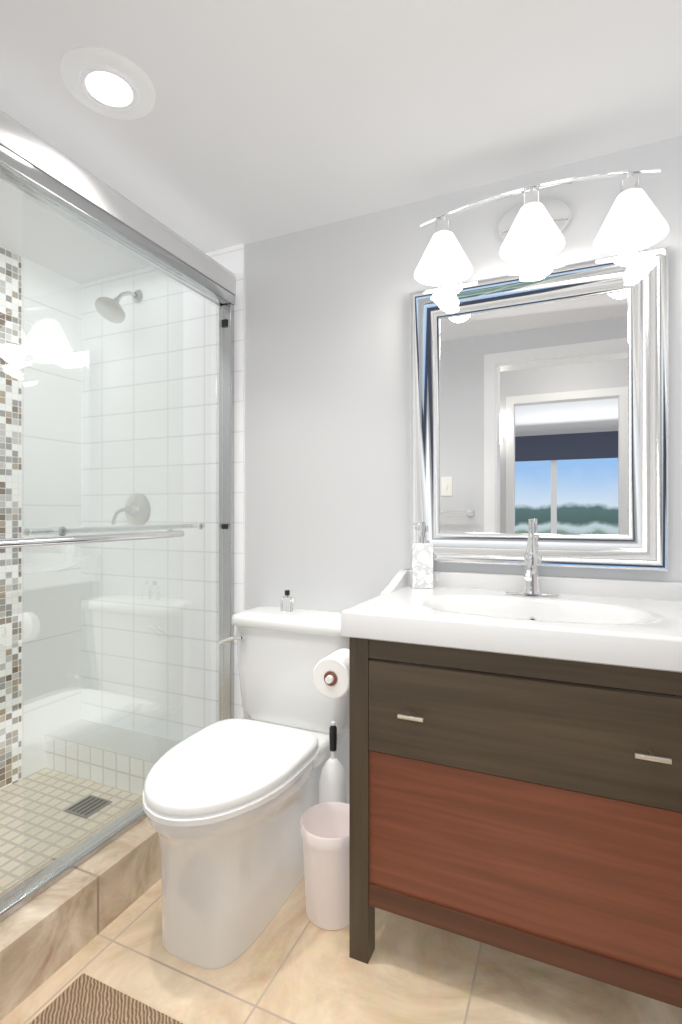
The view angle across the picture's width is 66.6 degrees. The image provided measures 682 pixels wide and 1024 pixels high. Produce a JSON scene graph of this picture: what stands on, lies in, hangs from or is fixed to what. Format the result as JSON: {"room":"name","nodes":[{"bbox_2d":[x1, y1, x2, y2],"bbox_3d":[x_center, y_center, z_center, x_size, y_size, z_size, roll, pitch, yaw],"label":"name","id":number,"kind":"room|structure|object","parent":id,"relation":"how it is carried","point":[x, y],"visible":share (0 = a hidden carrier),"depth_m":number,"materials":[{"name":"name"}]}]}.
{"room":"bathroom","nodes":[
{"label":"bathroom","id":0,"kind":"room"},
{"bbox_2d":[21,257,80,778],"bbox_3d":[-1.572,0.035,1.808,0.008,2.270,1.542,0,0,24],"label":"wall","id":1,"kind":"structure","parent":0,"point":[50,300],"depth_m":2.35,"materials":[{"name":"white tile"}]},
{"bbox_2d":[0,246,20,789],"bbox_3d":[-1.443,0.025,2.083,0.004,2.250,0.330,0,0,24],"label":"mosaic tile strip","id":2,"kind":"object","parent":1,"relation":"attached to","point":[10,262],"depth_m":2.19,"materials":[{"name":"multicoloured tile"}]},
{"bbox_2d":[0,768,681,1023],"bbox_3d":[-0.358,1.197,1.261,2.870,0.106,1.770,0,0,24],"label":"floor","id":3,"kind":"structure","parent":0,"point":[297,971],"depth_m":1.32,"materials":[{"name":"tile"}]},
{"bbox_2d":[0,798,161,1020],"bbox_3d":[-0.769,1.090,1.450,0.185,0.160,1.542,0,0,24],"label":"shower curb","id":4,"kind":"structure","parent":3,"relation":"on","point":[36,940],"depth_m":1.39,"materials":[{"name":"tile"}]},
{"bbox_2d":[0,110,235,921],"bbox_3d":[-0.781,0.009,1.456,0.078,2.003,1.539,0,0,24],"label":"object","id":5,"kind":"object","parent":4,"relation":"on","point":[30,164],"visible":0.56,"depth_m":1.52,"materials":[{"name":"silver metal"}]},
{"bbox_2d":[0,529,184,548],"bbox_3d":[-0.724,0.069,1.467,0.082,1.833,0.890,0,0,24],"label":"towel bar","id":6,"kind":"object","parent":5,"relation":"attached to","point":[170,533],"depth_m":1.42,"materials":[{"name":"silver metal"}]},
{"bbox_2d":[22,523,205,535],"bbox_3d":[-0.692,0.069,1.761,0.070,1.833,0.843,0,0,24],"label":"towel bar","id":7,"kind":"object","parent":5,"relation":"attached to","point":[61,531],"depth_m":1.66,"materials":[{"name":"silver metal"}]},
{"bbox_2d":[29,973,182,1023],"bbox_3d":[-0.472,1.164,0.906,0.650,0.012,0.590,0,0,24],"label":"mat","id":8,"kind":"object","parent":3,"relation":"on","point":[87,1000],"visible":1,"depth_m":1.21,"materials":[{"name":"brown fabric"}]},
{"bbox_2d":[45,719,179,796],"bbox_3d":[-0.936,1.075,2.264,0.782,0.150,0.192,0,0,24],"label":"shower bench","id":9,"kind":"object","parent":3,"relation":"on","point":[118,758],"depth_m":2.23,"materials":[{"name":"tile"}]},
{"bbox_2d":[143,606,348,968],"bbox_3d":[-0.282,0.770,1.644,0.507,0.800,0.808,0,0,24],"label":"toilet","id":10,"kind":"object","parent":3,"relation":"on","point":[225,805],"visible":0.89,"depth_m":1.46,"materials":[{"name":"white ceramic"}]},
{"bbox_2d":[281,590,293,611],"bbox_3d":[-0.200,0.330,1.935,0.042,0.078,0.026,0,0,24],"label":"perfume bottle","id":11,"kind":"object","parent":10,"relation":"on","point":[287,603],"visible":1,"depth_m":1.93,"materials":[{"name":"clear glass"}]},
{"bbox_2d":[300,802,348,929],"bbox_3d":[-0.026,1.035,1.523,0.188,0.270,0.188,0,0,24],"label":"trash bin","id":12,"kind":"object","parent":3,"relation":"on","point":[324,827],"visible":0.72,"depth_m":1.45,"materials":[{"name":"white plastic"}]},
{"bbox_2d":[319,721,346,803],"bbox_3d":[-0.025,0.921,1.676,0.090,0.497,0.090,0,0,24],"label":"toilet brush","id":13,"kind":"object","parent":3,"relation":"on","point":[333,781],"depth_m":1.65,"materials":[{"name":"white plastic"}]},
{"bbox_2d":[313,519,681,1007],"bbox_3d":[0.465,0.596,1.438,0.999,1.148,0.565,0,0,24],"label":"vanity","id":14,"kind":"object","parent":3,"relation":"on","point":[515,740],"visible":1,"depth_m":1.21,"materials":[{"name":"brown wood"}]},
{"bbox_2d":[341,569,681,672],"bbox_3d":[0.518,0.287,1.422,0.890,0.169,0.551,0,0,24],"label":"sink","id":15,"kind":"object","parent":14,"relation":"in","point":[483,622],"depth_m":1.30,"materials":[{"name":"white ceramic"}]},
{"bbox_2d":[505,519,558,596],"bbox_3d":[0.561,0.138,1.542,0.156,0.233,0.171,0,0,24],"label":"faucet","id":16,"kind":"object","parent":14,"relation":"on","point":[531,559],"depth_m":1.58,"materials":[{"name":"silver metal"}]},
{"bbox_2d":[0,0,681,283],"bbox_3d":[-0.358,-1.140,1.261,2.870,0.080,1.770,0,0,24],"label":"ceiling","id":17,"kind":"structure","parent":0,"point":[267,119],"depth_m":1.40,"materials":[{"name":"white paint"}]},
{"bbox_2d":[245,135,681,803],"bbox_3d":[-0.019,0.035,2.023,2.870,2.270,0.100,0,0,24],"label":"wall","id":18,"kind":"structure","parent":0,"point":[327,305],"depth_m":1.94,"materials":[{"name":"grey paint"}]},
{"bbox_2d":[95,290,142,322],"bbox_3d":[-0.967,-0.917,2.266,0.128,0.185,0.211,0,0,24],"label":"shower head","id":19,"kind":"object","parent":18,"relation":"attached to","point":[110,309],"visible":1,"depth_m":2.23},
{"bbox_2d":[81,244,244,741],"bbox_3d":[-0.828,0.035,2.325,0.945,2.270,0.008,0,0,24],"label":"wall tile","id":20,"kind":"structure","parent":18,"relation":"attached to","point":[150,379],"depth_m":2.32,"materials":[{"name":"white tile"}]},
{"bbox_2d":[111,493,150,524],"bbox_3d":[-0.947,-0.010,2.336,0.173,0.152,0.067,0,0,24],"label":"shower valve","id":21,"kind":"object","parent":20,"relation":"attached to","point":[137,509],"visible":0.98,"depth_m":2.33,"materials":[{"name":"silver metal"}]},
{"bbox_2d":[219,304,233,720],"bbox_3d":[-0.474,0.068,2.145,0.060,1.840,0.031,0,0,24],"label":"jamb","id":22,"kind":"object","parent":18,"relation":"attached to","point":[226,312],"depth_m":2.13,"materials":[{"name":"silver metal"}]},
{"bbox_2d":[409,246,668,570],"bbox_3d":[0.597,-0.297,1.667,0.771,0.935,0.046,0,0,24],"label":"mirror","id":23,"kind":"object","parent":18,"relation":"attached to","point":[540,395],"visible":0.86,"depth_m":1.65,"materials":[{"name":"silver metal"}]},
{"bbox_2d":[414,169,668,285],"bbox_3d":[0.575,-0.884,1.575,0.708,0.245,0.232,0,0,24],"label":"sconce","id":24,"kind":"object","parent":18,"relation":"attached to","point":[530,232],"visible":1,"depth_m":1.53,"materials":[{"name":"white glass"}]},
{"bbox_3d":[-1.114,-1.220,-1.999,3.200,0.080,4.800,0,0,24],"label":"ceiling","id":25,"kind":"structure","parent":0,"visible":0},
{"bbox_2d":[60,47,155,119],"bbox_3d":[-0.597,-1.094,1.339,0.224,0.012,0.224,0,0,24],"label":"recessed light","id":26,"kind":"object","parent":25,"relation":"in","point":[110,81],"visible":1,"depth_m":1.32,"materials":[{"name":"white plastic"}]}
]}

